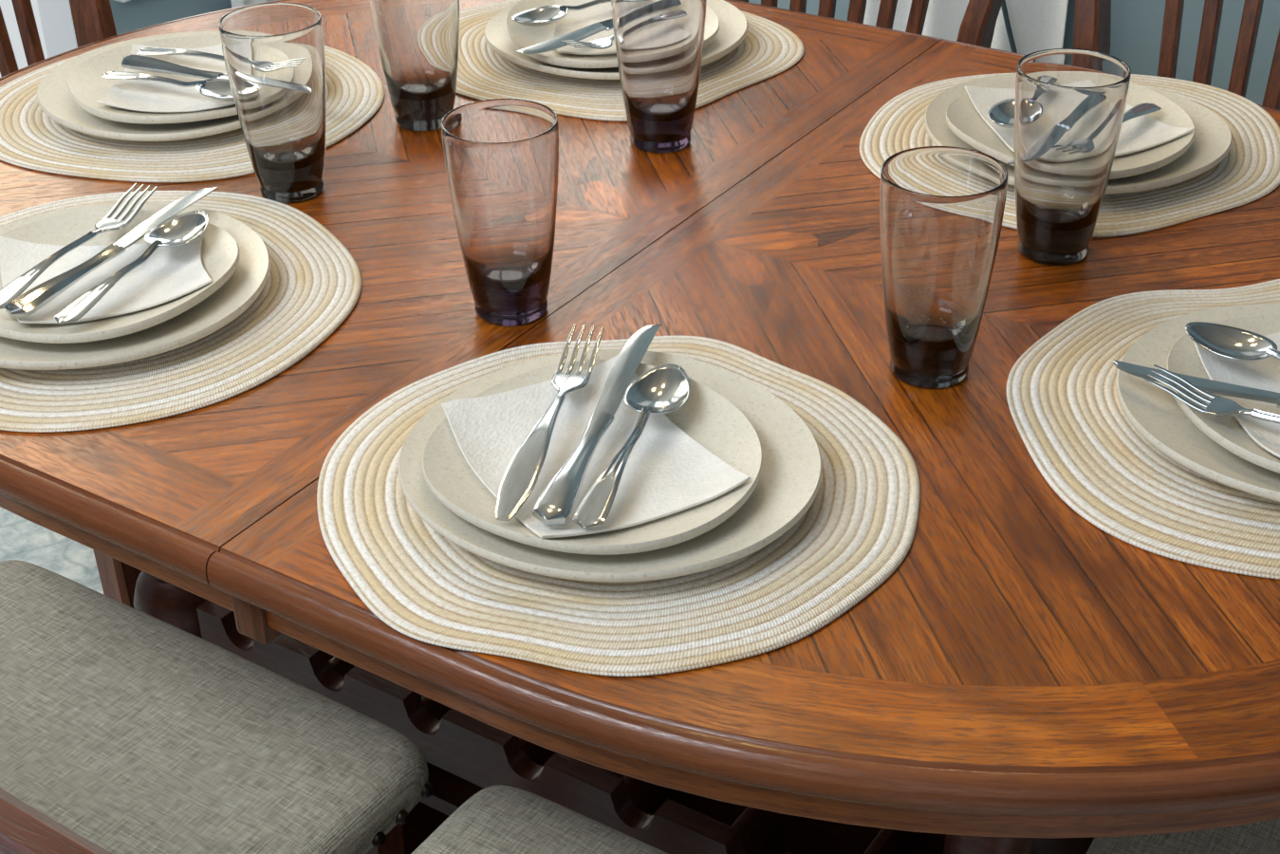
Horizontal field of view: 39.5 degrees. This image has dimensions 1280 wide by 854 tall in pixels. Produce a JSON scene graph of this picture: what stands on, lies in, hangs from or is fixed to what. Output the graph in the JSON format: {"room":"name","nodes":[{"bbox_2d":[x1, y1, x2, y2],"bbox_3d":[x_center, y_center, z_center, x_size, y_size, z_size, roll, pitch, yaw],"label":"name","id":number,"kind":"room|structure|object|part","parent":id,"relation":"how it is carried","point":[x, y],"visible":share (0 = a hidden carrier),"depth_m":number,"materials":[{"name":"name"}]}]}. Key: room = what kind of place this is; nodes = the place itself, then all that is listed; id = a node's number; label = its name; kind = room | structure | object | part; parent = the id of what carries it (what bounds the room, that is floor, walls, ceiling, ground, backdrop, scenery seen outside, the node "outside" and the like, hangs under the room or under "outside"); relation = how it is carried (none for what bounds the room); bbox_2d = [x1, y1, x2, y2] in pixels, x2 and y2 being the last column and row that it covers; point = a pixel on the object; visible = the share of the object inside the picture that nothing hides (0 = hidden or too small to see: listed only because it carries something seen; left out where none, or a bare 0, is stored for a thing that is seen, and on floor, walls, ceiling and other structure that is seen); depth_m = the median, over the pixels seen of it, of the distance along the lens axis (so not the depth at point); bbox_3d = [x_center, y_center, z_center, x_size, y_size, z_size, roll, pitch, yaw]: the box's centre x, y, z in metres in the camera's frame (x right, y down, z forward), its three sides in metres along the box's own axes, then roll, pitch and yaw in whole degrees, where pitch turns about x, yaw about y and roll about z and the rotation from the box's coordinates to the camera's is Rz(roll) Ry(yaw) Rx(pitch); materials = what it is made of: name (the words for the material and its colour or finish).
{"room":"dining room","nodes":[
{"label":"dining room","id":0,"kind":"room"},
{"bbox_2d":[110,0,231,35],"bbox_3d":[-2.186,-0.921,1.975,0.100,2.650,5.000,18,37,28],"label":"wall","id":1,"kind":"structure","parent":0,"point":[131,15],"depth_m":3.89,"materials":[{"name":"blue paint"}]},
{"bbox_2d":[0,0,77,77],"bbox_3d":[-1.505,-0.882,3.195,0.110,1.292,1.190,18,37,28],"label":"door","id":2,"kind":"structure","parent":1,"relation":"in","point":[53,18],"depth_m":3.72,"materials":[{"name":"white paint"}]},
{"bbox_3d":[-1.547,-0.888,3.223,0.010,1.250,1.130,18,37,28],"label":"pane","id":3,"kind":"part","parent":2,"relation":"part of","materials":[{"name":"white"}]},
{"bbox_3d":[-1.503,-0.881,3.194,0.105,1.292,1.190,18,37,28],"label":"frame","id":4,"kind":"part","parent":2,"relation":"part of","materials":[{"name":"white paint"}]},
{"bbox_2d":[113,0,130,2],"bbox_3d":[-1.035,-1.987,3.368,0.125,2.277,0.475,18,37,28],"label":"window","id":5,"kind":"structure","parent":1,"relation":"in","point":[121,1],"depth_m":3.78,"materials":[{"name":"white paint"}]},
{"bbox_2d":[230,0,277,8],"bbox_3d":[-0.868,-1.770,3.594,0.042,2.270,0.230,18,37,28],"label":"curtain","id":6,"kind":"object","parent":1,"relation":"hanging from","point":[234,3],"visible":0.02,"depth_m":4.05,"materials":[{"name":"white fabric"}]},
{"bbox_2d":[748,0,1279,105],"bbox_3d":[1.265,-1.331,2.521,4.950,2.650,0.100,18,37,28],"label":"wall","id":7,"kind":"structure","parent":0,"point":[1136,26],"depth_m":3.12,"materials":[{"name":"blue paint"}]},
{"bbox_2d":[863,0,1068,55],"bbox_3d":[0.569,-1.398,2.857,0.410,2.370,0.046,18,37,28],"label":"curtain","id":8,"kind":"object","parent":7,"relation":"hanging from","point":[1036,25],"visible":0.07,"depth_m":3.21,"materials":[{"name":"white fabric"}]},
{"bbox_2d":[1001,0,1017,53],"bbox_3d":[0.670,-0.696,3.174,0.140,0.340,0.010,18,37,28],"label":"cord","id":9,"kind":"object","parent":8,"relation":"hanging from","point":[1003,6],"visible":0.3,"depth_m":3.17,"materials":[{"name":"black"}]},
{"bbox_3d":[-0.087,0.916,1.534,5.050,0.050,5.000,18,37,28],"label":"floor","id":10,"kind":"structure","parent":0,"visible":0},
{"bbox_2d":[0,506,104,594],"bbox_3d":[-0.130,0.561,2.047,3.700,0.010,3.100,18,37,28],"label":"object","id":11,"kind":"structure","parent":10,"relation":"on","point":[21,539],"depth_m":2.66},
{"bbox_2d":[0,0,141,608],"bbox_3d":[-0.628,-0.110,2.107,0.538,1.082,0.524,18,37,28],"label":"dining chair","id":12,"kind":"object","parent":11,"relation":"on","point":[93,20],"visible":0.02,"depth_m":2.11,"materials":[{"name":"brown wood"}]},
{"bbox_3d":[-0.676,-0.240,2.346,0.066,1.050,0.144,-16,35,-23],"label":"post","id":13,"kind":"part","parent":12,"relation":"part of","materials":[{"name":"brown wood"}]},
{"bbox_3d":[-0.560,0.258,1.999,0.042,0.570,0.042,18,37,28],"label":"leg","id":14,"kind":"part","parent":12,"relation":"part of","materials":[{"name":"brown wood"}]},
{"bbox_2d":[0,559,433,853],"bbox_3d":[-0.500,0.352,1.363,0.524,1.082,0.538,18,37,28],"label":"dining chair","id":15,"kind":"object","parent":11,"relation":"on","point":[134,732],"visible":1,"depth_m":1.39,"materials":[{"name":"grey fabric"}]},
{"bbox_3d":[-0.210,0.532,1.549,0.042,0.570,0.042,18,37,28],"label":"leg","id":16,"kind":"part","parent":15,"relation":"part of","materials":[{"name":"brown wood"}]},
{"bbox_2d":[0,784,668,853],"bbox_3d":[-0.042,0.503,1.106,0.524,1.082,0.538,18,37,28],"label":"dining chair","id":17,"kind":"object","parent":11,"relation":"on","point":[499,819],"visible":1,"depth_m":1.29,"materials":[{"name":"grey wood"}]},
{"bbox_3d":[-0.178,0.187,0.675,0.524,0.084,0.067,18,37,28],"label":"crest rail","id":18,"kind":"part","parent":17,"relation":"part of","materials":[{"name":"brown wood"}]},
{"bbox_2d":[411,784,668,853],"bbox_3d":[-0.019,0.438,1.109,0.500,0.054,0.437,18,37,28],"label":"seat cushion","id":19,"kind":"object","parent":17,"relation":"on","point":[499,819],"depth_m":1.30,"materials":[{"name":"grey fabric"}]},
{"bbox_2d":[0,0,1279,853],"bbox_3d":[0.033,0.226,1.707,1.549,0.914,1.071,18,37,28],"label":"dining table","id":20,"kind":"object","parent":11,"relation":"on","point":[1029,677],"visible":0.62,"depth_m":1.19,"materials":[{"name":"brown wood"}]},
{"bbox_3d":[-0.437,0.223,1.748,0.110,0.890,0.110,18,37,28],"label":"leg","id":21,"kind":"part","parent":20,"relation":"part of","materials":[{"name":"brown wood"}]},
{"bbox_2d":[0,190,361,432],"bbox_3d":[-0.406,-0.105,1.383,0.388,0.004,0.377,18,37,28],"label":"placemat","id":22,"kind":"object","parent":20,"relation":"on","point":[313,284],"visible":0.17,"depth_m":1.30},
{"bbox_2d":[0,202,270,370],"bbox_3d":[-0.416,-0.106,1.359,0.270,0.023,0.267,18,37,28],"label":"dinner plate","id":23,"kind":"object","parent":22,"relation":"on","point":[250,277],"visible":0.43,"depth_m":1.30,"materials":[{"name":"beige ceramic"}]},
{"bbox_2d":[0,208,239,343],"bbox_3d":[-0.413,-0.111,1.349,0.209,0.025,0.206,18,37,28],"label":"salad plate","id":24,"kind":"object","parent":23,"relation":"on","point":[219,250],"visible":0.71,"depth_m":1.34,"materials":[{"name":"beige ceramic"}]},
{"bbox_2d":[0,183,157,309],"bbox_3d":[-0.433,-0.139,1.356,0.025,0.015,0.198,11,34,19],"label":"fork","id":25,"kind":"object","parent":24,"relation":"on","point":[18,286],"visible":1,"depth_m":1.36,"materials":[{"name":"metal"}]},
{"bbox_3d":[-0.446,-0.118,1.329,0.020,0.008,0.125,11,36,19],"label":"handle","id":26,"kind":"part","parent":25,"relation":"part of","materials":[{"name":"metal"}]},
{"bbox_2d":[0,235,211,323],"bbox_3d":[-0.406,-0.121,1.354,0.153,0.019,0.144,-11,33,-16],"label":"napkin","id":27,"kind":"object","parent":24,"relation":"on","point":[170,273],"visible":0.66,"depth_m":1.36,"materials":[{"name":"fabric"}]},
{"bbox_2d":[4,186,217,317],"bbox_3d":[-0.399,-0.138,1.358,0.022,0.010,0.232,13,36,22],"label":"knife","id":28,"kind":"object","parent":27,"relation":"on","point":[34,299],"visible":1,"depth_m":1.33,"materials":[{"name":"metal"}]},
{"bbox_3d":[-0.424,-0.109,1.314,0.022,0.010,0.116,14,36,22],"label":"handle","id":29,"kind":"part","parent":28,"relation":"part of","materials":[{"name":"metal"}]},
{"bbox_3d":[-0.375,-0.166,1.402,0.017,0.002,0.118,14,36,22],"label":"blade","id":30,"kind":"part","parent":28,"relation":"part of","materials":[{"name":"silver metal"}]},
{"bbox_2d":[54,210,208,324],"bbox_3d":[-0.378,-0.120,1.331,0.042,0.014,0.179,11,35,19],"label":"spoon","id":31,"kind":"object","parent":27,"relation":"on","point":[182,230],"visible":1,"depth_m":1.35,"materials":[{"name":"metal"}]},
{"bbox_3d":[-0.388,-0.107,1.308,0.020,0.010,0.122,11,35,19],"label":"handle","id":32,"kind":"part","parent":31,"relation":"part of","materials":[{"name":"metal"}]},
{"bbox_2d":[144,210,208,247],"bbox_3d":[-0.356,-0.149,1.377,0.042,0.012,0.062,11,35,19],"label":"bowl","id":33,"kind":"object","parent":31,"relation":"on","point":[182,230],"depth_m":1.38,"materials":[{"name":"metal"}]},
{"bbox_2d":[0,45,384,183],"bbox_3d":[-0.439,-0.314,1.718,0.383,0.004,0.372,18,37,28],"label":"placemat","id":34,"kind":"object","parent":20,"relation":"on","point":[29,139],"visible":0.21,"depth_m":1.63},
{"bbox_2d":[37,31,241,141],"bbox_3d":[-0.443,-0.326,1.712,0.268,0.023,0.267,18,37,28],"label":"dinner plate","id":35,"kind":"object","parent":34,"relation":"on","point":[54,99],"visible":0.34,"depth_m":1.64,"materials":[{"name":"beige ceramic"}]},
{"bbox_2d":[67,35,237,123],"bbox_3d":[-0.431,-0.323,1.688,0.207,0.025,0.214,-15,34,-20],"label":"salad plate","id":36,"kind":"object","parent":35,"relation":"on","point":[86,84],"visible":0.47,"depth_m":1.68,"materials":[{"name":"beige ceramic"}]},
{"bbox_2d":[96,43,234,111],"bbox_3d":[-0.436,-0.335,1.699,0.144,0.018,0.148,-5,32,-6],"label":"napkin","id":37,"kind":"object","parent":36,"relation":"on","point":[137,95],"visible":0.48,"depth_m":1.68,"materials":[{"name":"fabric"}]},
{"bbox_2d":[102,71,233,101],"bbox_3d":[-0.427,-0.318,1.651,0.172,0.014,0.042,12,34,20],"label":"spoon","id":38,"kind":"object","parent":37,"relation":"on","point":[219,89],"visible":0.74,"depth_m":1.65,"materials":[{"name":"metal"}]},
{"bbox_3d":[-0.453,-0.325,1.660,0.115,0.010,0.020,12,34,20],"label":"handle","id":39,"kind":"part","parent":38,"relation":"part of","materials":[{"name":"metal"}]},
{"bbox_2d":[196,78,233,101],"bbox_3d":[-0.377,-0.306,1.632,0.062,0.012,0.042,12,34,20],"label":"bowl","id":40,"kind":"object","parent":38,"relation":"on","point":[219,89],"depth_m":1.64,"materials":[{"name":"metal"}]},
{"bbox_2d":[121,54,228,79],"bbox_3d":[-0.393,-0.329,1.665,0.222,0.010,0.022,12,34,21],"label":"knife","id":41,"kind":"object","parent":37,"relation":"on","point":[131,62],"visible":0.75,"depth_m":1.68,"materials":[{"name":"metal"}]},
{"bbox_3d":[-0.343,-0.318,1.647,0.113,0.002,0.017,12,35,21],"label":"blade","id":42,"kind":"part","parent":41,"relation":"part of","materials":[{"name":"silver metal"}]},
{"bbox_2d":[137,47,224,61],"bbox_3d":[-0.400,-0.352,1.701,0.190,0.012,0.025,10,34,20],"label":"fork","id":43,"kind":"object","parent":37,"relation":"on","point":[147,50],"visible":0.38,"depth_m":1.71,"materials":[{"name":"metal"}]},
{"bbox_2d":[218,2,325,203],"bbox_3d":[-0.302,-0.270,1.502,0.084,0.154,0.084,18,37,28],"label":"tumbler","id":44,"kind":"object","parent":20,"relation":"on","point":[273,53],"visible":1,"depth_m":1.48,"materials":[{"name":"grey glass"}]},
{"bbox_2d":[369,0,459,130],"bbox_3d":[-0.203,-0.352,1.632,0.084,0.154,0.084,18,37,28],"label":"tumbler","id":45,"kind":"object","parent":20,"relation":"on","point":[417,40],"visible":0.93,"depth_m":1.61,"materials":[{"name":"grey glass"}]},
{"bbox_3d":[-0.108,0.285,1.499,0.704,0.060,0.020,18,37,28],"label":"rack rail","id":46,"kind":"part","parent":20,"relation":"part of","materials":[{"name":"brown wood"}]},
{"bbox_2d":[441,98,558,326],"bbox_3d":[-0.099,-0.154,1.310,0.084,0.154,0.084,18,37,28],"label":"tumbler","id":47,"kind":"object","parent":20,"relation":"on","point":[501,156],"visible":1,"depth_m":1.29,"materials":[{"name":"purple glass"}]},
{"bbox_2d":[316,335,920,676],"bbox_3d":[-0.016,0.035,1.146,0.389,0.004,0.386,18,37,28],"label":"placemat","id":48,"kind":"object","parent":20,"relation":"on","point":[860,525],"visible":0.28,"depth_m":1.07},
{"bbox_2d":[397,349,822,582],"bbox_3d":[-0.019,0.025,1.137,0.269,0.023,0.255,18,37,28],"label":"dinner plate","id":49,"kind":"object","parent":48,"relation":"on","point":[788,485],"visible":0.4,"depth_m":1.09,"materials":[{"name":"beige ceramic"}]},
{"bbox_2d":[422,359,762,555],"bbox_3d":[-0.026,0.022,1.123,0.211,0.025,0.209,18,37,28],"label":"salad plate","id":50,"kind":"object","parent":49,"relation":"on","point":[707,417],"visible":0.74,"depth_m":1.10,"materials":[{"name":"beige ceramic"}]},
{"bbox_2d":[441,354,750,538],"bbox_3d":[-0.034,0.015,1.124,0.141,0.020,0.172,-16,35,-22],"label":"napkin","id":51,"kind":"object","parent":50,"relation":"on","point":[666,473],"visible":0.64,"depth_m":1.13,"materials":[{"name":"fabric"}]},
{"bbox_2d":[495,323,604,520],"bbox_3d":[-0.058,-0.007,1.133,0.025,0.015,0.215,6,33,11],"label":"fork","id":52,"kind":"object","parent":51,"relation":"on","point":[520,478],"visible":1,"depth_m":1.11,"materials":[{"name":"metal"}]},
{"bbox_3d":[-0.066,0.016,1.102,0.021,0.007,0.135,6,34,11],"label":"handle","id":53,"kind":"part","parent":52,"relation":"part of","materials":[{"name":"metal"}]},
{"bbox_2d":[532,324,661,525],"bbox_3d":[-0.025,-0.007,1.141,0.022,0.010,0.242,7,33,13],"label":"knife","id":54,"kind":"object","parent":51,"relation":"on","point":[555,504],"visible":1,"depth_m":1.11,"materials":[{"name":"metal"}]},
{"bbox_3d":[-0.039,0.023,1.090,0.022,0.010,0.121,14,35,9],"label":"handle","id":55,"kind":"part","parent":54,"relation":"part of","materials":[{"name":"metal"}]},
{"bbox_3d":[-0.009,-0.040,1.188,0.017,0.002,0.123,14,35,9],"label":"blade","id":56,"kind":"part","parent":54,"relation":"part of","materials":[{"name":"silver metal"}]},
{"bbox_2d":[572,363,690,529],"bbox_3d":[-0.005,0.010,1.111,0.042,0.014,0.183,9,34,15],"label":"spoon","id":57,"kind":"object","parent":51,"relation":"on","point":[663,388],"visible":1,"depth_m":1.13,"materials":[{"name":"metal"}]},
{"bbox_3d":[-0.014,0.023,1.087,0.020,0.010,0.126,9,34,15],"label":"handle","id":58,"kind":"part","parent":57,"relation":"part of","materials":[{"name":"metal"}]},
{"bbox_2d":[624,363,690,414],"bbox_3d":[0.013,-0.021,1.160,0.042,0.012,0.062,9,34,15],"label":"bowl","id":59,"kind":"object","parent":57,"relation":"on","point":[664,388],"depth_m":1.17,"materials":[{"name":"metal"}]},
{"bbox_2d":[455,0,804,121],"bbox_3d":[-0.041,-0.392,1.830,0.393,0.004,0.360,18,37,28],"label":"placemat","id":60,"kind":"object","parent":20,"relation":"on","point":[769,48],"visible":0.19,"depth_m":1.76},
{"bbox_2d":[483,0,747,79],"bbox_3d":[-0.024,-0.400,1.817,0.265,0.023,0.268,18,37,28],"label":"dinner plate","id":61,"kind":"object","parent":60,"relation":"on","point":[732,23],"visible":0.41,"depth_m":1.78,"materials":[{"name":"beige ceramic"}]},
{"bbox_2d":[506,0,719,68],"bbox_3d":[-0.026,-0.398,1.795,0.212,0.025,0.217,-7,33,-10],"label":"salad plate","id":62,"kind":"object","parent":61,"relation":"on","point":[523,36],"visible":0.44,"depth_m":1.77,"materials":[{"name":"beige ceramic"}]},
{"bbox_2d":[511,0,611,26],"bbox_3d":[-0.059,-0.427,1.813,0.165,0.014,0.042,-21,37,-29],"label":"spoon","id":63,"kind":"object","parent":62,"relation":"on","point":[546,15],"visible":0.99,"depth_m":1.80,"materials":[{"name":"metal"}]},
{"bbox_2d":[511,4,568,26],"bbox_3d":[-0.101,-0.410,1.789,0.062,0.012,0.042,-21,37,-29],"label":"bowl","id":64,"kind":"object","parent":63,"relation":"on","point":[546,15],"depth_m":1.80,"materials":[{"name":"metal"}]},
{"bbox_3d":[-0.035,-0.438,1.826,0.108,0.010,0.020,-21,37,-29],"label":"handle","id":65,"kind":"part","parent":63,"relation":"part of","materials":[{"name":"metal"}]},
{"bbox_2d":[553,0,616,55],"bbox_3d":[-0.024,-0.415,1.813,0.141,0.018,0.153,-6,32,-8],"label":"napkin","id":66,"kind":"object","parent":62,"relation":"on","point":[574,20],"visible":0.34,"depth_m":1.82,"materials":[{"name":"fabric"}]},
{"bbox_2d":[515,18,613,54],"bbox_3d":[-0.034,-0.396,1.762,0.022,0.012,0.228,25,40,35],"label":"knife","id":67,"kind":"object","parent":66,"relation":"on","point":[584,32],"visible":0.41,"depth_m":1.73,"materials":[{"name":"metal"}]},
{"bbox_3d":[0.003,-0.420,1.798,0.022,0.010,0.114,36,45,27],"label":"handle","id":68,"kind":"part","parent":67,"relation":"part of","materials":[{"name":"metal"}]},
{"bbox_2d":[560,34,614,49],"bbox_3d":[-0.009,-0.390,1.750,0.165,0.012,0.025,-26,40,-36],"label":"fork","id":69,"kind":"object","parent":66,"relation":"on","point":[603,43],"visible":0.51,"depth_m":1.72,"materials":[{"name":"metal"}]},
{"bbox_2d":[326,652,946,853],"bbox_3d":[0.030,0.253,1.727,0.720,0.018,0.490,18,37,28],"label":"wine rack","id":70,"kind":"object","parent":20,"relation":"attached to","point":[793,834],"depth_m":1.55,"materials":[{"name":"brown wood"}]},
{"bbox_2d":[611,0,706,152],"bbox_3d":[0.017,-0.324,1.579,0.084,0.154,0.084,18,37,28],"label":"tumbler","id":71,"kind":"object","parent":20,"relation":"on","point":[659,43],"visible":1,"depth_m":1.55,"materials":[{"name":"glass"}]},
{"bbox_2d":[879,146,1008,389],"bbox_3d":[0.203,-0.105,1.223,0.084,0.154,0.084,18,37,28],"label":"tumbler","id":72,"kind":"object","parent":20,"relation":"on","point":[941,208],"visible":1,"depth_m":1.20,"materials":[{"name":"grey glass"}]},
{"bbox_3d":[0.251,0.450,1.364,0.110,0.890,0.110,18,37,28],"label":"leg","id":73,"kind":"part","parent":20,"relation":"part of","materials":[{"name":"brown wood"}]},
{"bbox_3d":[0.344,0.442,1.606,0.018,0.384,0.360,18,37,28],"label":"panel","id":74,"kind":"part","parent":20,"relation":"part of","materials":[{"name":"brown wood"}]},
{"bbox_2d":[859,73,1279,238],"bbox_3d":[0.390,-0.257,1.601,0.367,0.004,0.386,18,37,28],"label":"placemat","id":75,"kind":"object","parent":20,"relation":"on","point":[1250,171],"visible":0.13,"depth_m":1.56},
{"bbox_2d":[924,73,1232,194],"bbox_3d":[0.382,-0.257,1.574,0.266,0.023,0.256,18,37,28],"label":"dinner plate","id":76,"kind":"object","parent":75,"relation":"on","point":[1213,139],"visible":0.27,"depth_m":1.55,"materials":[{"name":"beige ceramic"}]},
{"bbox_2d":[946,79,1194,179],"bbox_3d":[0.376,-0.260,1.561,0.212,0.025,0.218,18,37,28],"label":"salad plate","id":77,"kind":"object","parent":76,"relation":"on","point":[964,120],"visible":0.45,"depth_m":1.55,"materials":[{"name":"beige ceramic"}]},
{"bbox_2d":[964,85,1194,156],"bbox_3d":[0.377,-0.273,1.571,0.157,0.021,0.152,-10,33,-14],"label":"napkin","id":78,"kind":"object","parent":77,"relation":"on","point":[1143,132],"visible":0.25,"depth_m":1.56,"materials":[{"name":"fabric"}]},
{"bbox_2d":[988,98,1014,128],"bbox_3d":[0.341,-0.289,1.579,0.042,0.014,0.140,14,35,23],"label":"spoon","id":79,"kind":"object","parent":78,"relation":"on","point":[1001,114],"visible":0.52,"depth_m":1.56,"materials":[{"name":"metal"}]},
{"bbox_2d":[1122,102,1161,123],"bbox_3d":[0.399,-0.254,1.519,0.025,0.012,0.165,25,39,35],"label":"fork","id":80,"kind":"object","parent":78,"relation":"on","point":[1141,109],"visible":0.31,"depth_m":1.55,"materials":[{"name":"metal"}]},
{"bbox_2d":[1013,48,1131,265],"bbox_3d":[0.327,-0.205,1.378,0.084,0.154,0.084,18,37,28],"label":"tumbler","id":81,"kind":"object","parent":20,"relation":"on","point":[1069,103],"visible":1,"depth_m":1.35,"materials":[{"name":"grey glass"}]},
{"bbox_2d":[1006,278,1279,579],"bbox_3d":[0.449,-0.011,1.206,0.402,0.004,0.366,-7,32,-10],"label":"placemat","id":82,"kind":"object","parent":20,"relation":"on","point":[1066,409],"visible":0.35,"depth_m":1.16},
{"bbox_2d":[1116,303,1279,501],"bbox_3d":[0.453,-0.011,1.179,0.268,0.023,0.260,18,37,28],"label":"dinner plate","id":83,"kind":"object","parent":82,"relation":"on","point":[1154,412],"visible":0.5,"depth_m":1.17,"materials":[{"name":"beige ceramic"}]},
{"bbox_2d":[1166,315,1279,473],"bbox_3d":[0.453,-0.015,1.167,0.218,0.025,0.216,18,37,28],"label":"salad plate","id":84,"kind":"object","parent":83,"relation":"on","point":[1183,358],"visible":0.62,"depth_m":1.15,"materials":[{"name":"beige ceramic"}]},
{"bbox_2d":[1113,359,1279,408],"bbox_3d":[0.411,-0.019,1.145,0.216,0.010,0.022,14,35,22],"label":"knife","id":85,"kind":"object","parent":84,"relation":"on","point":[1212,386],"visible":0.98,"depth_m":1.16,"materials":[{"name":"metal"}]},
{"bbox_3d":[0.459,-0.007,1.124,0.108,0.010,0.022,14,35,22],"label":"handle","id":86,"kind":"part","parent":85,"relation":"part of","materials":[{"name":"metal"}]},
{"bbox_2d":[1143,364,1279,424],"bbox_3d":[0.408,-0.003,1.116,0.188,0.012,0.025,20,38,28],"label":"fork","id":87,"kind":"object","parent":84,"relation":"on","point":[1218,406],"visible":1,"depth_m":1.14,"materials":[{"name":"metal"}]},
{"bbox_3d":[0.437,0.008,1.100,0.118,0.008,0.020,20,38,28],"label":"handle","id":88,"kind":"part","parent":87,"relation":"part of","materials":[{"name":"metal"}]},
{"bbox_2d":[1194,332,1279,458],"bbox_3d":[0.444,-0.024,1.172,0.134,0.018,0.152,-7,32,-9],"label":"napkin","id":89,"kind":"object","parent":84,"relation":"on","point":[1264,374],"visible":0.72,"depth_m":1.19,"materials":[{"name":"fabric"}]},
{"bbox_2d":[1185,321,1279,361],"bbox_3d":[0.445,-0.036,1.168,0.183,0.014,0.042,22,39,30],"label":"spoon","id":90,"kind":"object","parent":89,"relation":"on","point":[1225,342],"visible":1,"depth_m":1.21,"materials":[{"name":"metal"}]},
{"bbox_3d":[0.467,-0.028,1.152,0.126,0.010,0.020,22,39,30],"label":"handle","id":91,"kind":"part","parent":90,"relation":"part of","materials":[{"name":"metal"}]},
{"bbox_2d":[736,0,1002,48],"bbox_3d":[0.135,-0.185,2.202,0.524,1.082,0.538,17,36,27],"label":"dining chair","id":92,"kind":"object","parent":11,"relation":"on","point":[977,26],"visible":0.02,"depth_m":2.12,"materials":[{"name":"brown wood"}]},
{"bbox_3d":[0.405,-0.205,2.256,0.144,1.050,0.066,-17,35,-24],"label":"post","id":93,"kind":"part","parent":92,"relation":"part of","materials":[{"name":"brown wood"}]},
{"bbox_2d":[1073,0,1279,110],"bbox_3d":[0.589,-0.035,1.948,0.524,1.082,0.538,18,37,28],"label":"dining chair","id":94,"kind":"object","parent":11,"relation":"on","point":[1092,19],"visible":0.02,"depth_m":1.95,"materials":[{"name":"brown wood"}]},
{"bbox_3d":[0.522,-0.163,2.184,0.066,1.050,0.144,1,32,4],"label":"post","id":95,"kind":"part","parent":94,"relation":"part of","materials":[{"name":"brown wood"}]},
{"bbox_2d":[1085,818,1279,853],"bbox_3d":[0.627,0.357,1.319,0.538,1.082,0.524,18,37,28],"label":"dining chair","id":96,"kind":"object","parent":11,"relation":"on","point":[1261,837],"visible":0.02,"depth_m":1.28,"materials":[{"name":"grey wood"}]}
]}

